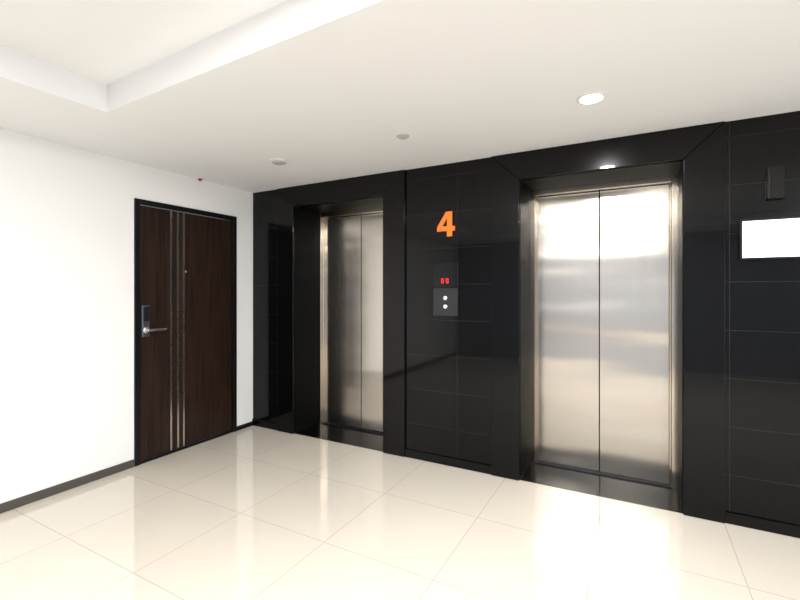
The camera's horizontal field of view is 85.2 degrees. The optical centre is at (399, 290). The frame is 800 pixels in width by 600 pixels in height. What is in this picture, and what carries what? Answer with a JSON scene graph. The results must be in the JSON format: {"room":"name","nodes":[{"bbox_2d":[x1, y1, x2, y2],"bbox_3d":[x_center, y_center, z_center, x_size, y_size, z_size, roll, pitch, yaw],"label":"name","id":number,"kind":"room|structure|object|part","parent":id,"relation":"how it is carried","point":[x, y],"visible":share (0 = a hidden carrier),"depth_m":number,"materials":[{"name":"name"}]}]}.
{"room":"elevator lobby","nodes":[
{"label":"elevator lobby","id":0,"kind":"room"},
{"bbox_2d":[0,129,252,503],"bbox_3d":[-2.943,0.044,2.353,0.150,2.800,6.600,0,0,29],"label":"wall","id":1,"kind":"structure","parent":0,"point":[67,212],"depth_m":3.19,"materials":[{"name":"white paint"}]},
{"bbox_2d":[0,459,134,513],"bbox_3d":[-3.317,1.413,1.497,0.012,0.062,4.738,0,0,29],"label":"baseboard","id":2,"kind":"structure","parent":1,"relation":"attached to","point":[24,500],"depth_m":3.13,"materials":[{"name":"grey"}]},
{"bbox_2d":[140,205,230,460],"bbox_3d":[-1.966,0.351,4.048,0.042,2.134,0.938,0,0,29],"label":"leaf","id":3,"kind":"object","parent":1,"relation":"attached to","point":[207,239],"visible":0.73,"depth_m":4.00,"materials":[{"name":"brown wood"}]},
{"bbox_2d":[141,305,149,336],"bbox_3d":[-2.141,0.254,3.658,0.024,0.270,0.070,0,0,29],"label":"escutcheon","id":4,"kind":"object","parent":3,"relation":"attached to","point":[143,323],"visible":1,"depth_m":3.64,"materials":[{"name":"grey metal"}]},
{"bbox_2d":[143,307,148,320],"bbox_3d":[-2.128,0.194,3.651,0.006,0.120,0.050,0,0,29],"label":"card reader","id":5,"kind":"object","parent":4,"relation":"attached to","point":[145,309],"visible":1,"depth_m":3.64,"materials":[{"name":"black plastic"}]},
{"bbox_3d":[-2.115,0.329,3.642,0.046,0.054,0.054,0,0,29],"label":"rose","id":6,"kind":"object","parent":4,"relation":"attached to","visible":0},
{"bbox_2d":[147,328,166,331],"bbox_3d":[-2.061,0.329,3.694,0.018,0.020,0.170,0,0,29],"label":"door handle","id":7,"kind":"object","parent":6,"relation":"attached to","point":[158,329],"depth_m":3.69,"materials":[{"name":"silver metal"}]},
{"bbox_2d":[170,211,184,449],"bbox_3d":[-2.007,0.352,3.923,0.006,2.124,0.139,0,0,29],"label":"strips","id":8,"kind":"object","parent":3,"relation":"attached to","point":[170,211],"visible":1,"depth_m":3.92,"materials":[{"name":"silver metal"}]},
{"bbox_2d":[134,198,236,466],"bbox_3d":[-1.987,0.340,4.060,0.134,2.209,1.036,0,0,29],"label":"frame","id":9,"kind":"object","parent":1,"relation":"attached to","point":[137,202],"visible":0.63,"depth_m":3.83,"materials":[{"name":"black paint"}]},
{"bbox_2d":[237,421,252,430],"bbox_3d":[-1.637,1.421,4.579,0.012,0.045,0.212,0,0,29],"label":"baseboard","id":10,"kind":"structure","parent":1,"relation":"attached to","point":[248,424],"depth_m":4.58,"materials":[{"name":"black paint"}]},
{"bbox_2d":[0,0,799,192],"bbox_3d":[0.380,-1.186,0.456,7.800,0.260,6.750,0,0,29],"label":"ceiling","id":11,"kind":"structure","parent":0,"point":[215,91],"depth_m":2.20,"materials":[{"name":"white paint"}]},
{"bbox_2d":[269,158,287,164],"bbox_3d":[-0.983,-1.044,3.534,0.150,0.025,0.150,0,0,29],"label":"smoke detector","id":12,"kind":"object","parent":11,"relation":"attached to","point":[277,161],"visible":1,"depth_m":3.50,"materials":[{"name":"white plastic"}]},
{"bbox_2d":[397,134,408,139],"bbox_3d":[0.020,-1.047,2.964,0.088,0.018,0.088,0,0,29],"label":"sprinkler","id":13,"kind":"object","parent":11,"relation":"attached to","point":[400,136],"visible":1,"depth_m":2.94,"materials":[{"name":"grey plastic"}]},
{"bbox_2d":[577,92,605,103],"bbox_3d":[1.044,-1.052,2.377,0.146,0.009,0.146,0,0,29],"label":"recessed light","id":14,"kind":"object","parent":11,"relation":"in","point":[591,97],"visible":1,"depth_m":2.37,"materials":[{"name":"white plastic"}]},
{"bbox_2d":[581,95,601,102],"bbox_3d":[1.044,-1.053,2.377,0.106,0.002,0.106,0,0,29],"label":"diffuser","id":15,"kind":"object","parent":14,"relation":"attached to","point":[584,98],"depth_m":2.38,"materials":[{"name":"white plastic"}]},
{"bbox_2d":[0,425,799,599],"bbox_3d":[0.236,1.494,0.193,7.800,0.100,6.150,0,0,29],"label":"floor","id":16,"kind":"structure","parent":0,"point":[252,512],"depth_m":2.57,"materials":[{"name":"beige tile"}]},
{"bbox_2d":[253,111,799,525],"bbox_3d":[1.917,0.194,3.120,7.650,2.500,0.600,0,0,29],"label":"wall","id":17,"kind":"structure","parent":0,"point":[448,358],"depth_m":3.44,"materials":[{"name":"black tile"}]},
{"bbox_2d":[277,170,404,456],"bbox_3d":[-0.486,0.204,4.371,1.491,2.519,0.544,0,0,29],"label":"elevator","id":18,"kind":"object","parent":17,"relation":"attached to","point":[350,255],"visible":0.9,"depth_m":4.46,"materials":[{"name":"silver metal"}]},
{"bbox_3d":[-0.605,0.322,4.649,0.468,2.221,0.030,0,0,29],"label":"door panel","id":19,"kind":"part","parent":18,"relation":"part of","materials":[{"name":"silver metal"}]},
{"bbox_3d":[-0.399,0.298,4.531,1.051,2.292,0.140,0,0,29],"label":"frame","id":20,"kind":"part","parent":18,"relation":"part of","materials":[{"name":"silver metal"}]},
{"bbox_3d":[-0.189,0.322,4.422,0.468,2.221,0.030,0,0,29],"label":"door panel","id":21,"kind":"part","parent":18,"relation":"part of","materials":[{"name":"silver metal"}]},
{"bbox_2d":[433,262,457,315],"bbox_3d":[0.375,-0.015,3.605,0.223,0.445,0.025,0,0,29],"label":"panel","id":22,"kind":"object","parent":17,"relation":"attached to","point":[445,275],"visible":1,"depth_m":3.60,"materials":[{"name":"black paint"}]},
{"bbox_3d":[0.375,0.091,3.605,0.215,0.226,0.004,0,0,29],"label":"plate","id":23,"kind":"part","parent":22,"relation":"part of","materials":[{"name":"grey metal"}]},
{"bbox_2d":[437,211,454,236],"bbox_3d":[0.381,-0.553,3.607,0.155,0.205,0.014,0,0,29],"label":"number sign","id":24,"kind":"object","parent":17,"relation":"attached to","point":[449,228],"visible":1,"depth_m":3.59,"materials":[{"name":"orange plastic"}]},
{"bbox_2d":[252,419,799,537],"bbox_3d":[1.705,1.409,2.886,7.500,0.070,0.014,0,0,29],"label":"baseboard","id":25,"kind":"structure","parent":17,"relation":"attached to","point":[786,529],"depth_m":3.42,"materials":[{"name":"black stone"}]},
{"bbox_2d":[491,121,724,522],"bbox_3d":[1.495,0.204,3.291,1.487,2.519,0.544,0,0,29],"label":"elevator","id":26,"kind":"object","parent":17,"relation":"attached to","point":[608,286],"visible":1,"depth_m":3.33,"materials":[{"name":"silver metal"}]},
{"bbox_3d":[1.377,0.322,3.568,0.466,2.221,0.030,0,0,29],"label":"door panel","id":27,"kind":"part","parent":26,"relation":"part of","materials":[{"name":"silver metal"}]},
{"bbox_3d":[1.582,0.298,3.451,1.047,2.292,0.140,0,0,29],"label":"frame","id":28,"kind":"part","parent":26,"relation":"part of","materials":[{"name":"silver metal"}]},
{"bbox_3d":[1.792,0.322,3.342,0.466,2.221,0.030,0,0,29],"label":"door panel","id":29,"kind":"part","parent":26,"relation":"part of","materials":[{"name":"silver metal"}]},
{"bbox_2d":[739,216,799,259],"bbox_3d":[2.279,-0.313,2.564,0.444,0.246,0.030,0,0,29],"label":"display screen","id":30,"kind":"object","parent":17,"relation":"attached to","point":[776,237],"visible":1,"depth_m":2.59,"materials":[{"name":"white plastic"}]},
{"bbox_2d":[767,165,784,199],"bbox_3d":[2.232,-0.643,2.584,0.080,0.195,0.039,0,0,29],"label":"wall speaker","id":31,"kind":"object","parent":17,"relation":"attached to","point":[775,174],"visible":1,"depth_m":2.57,"materials":[{"name":"black paint"}]}
]}

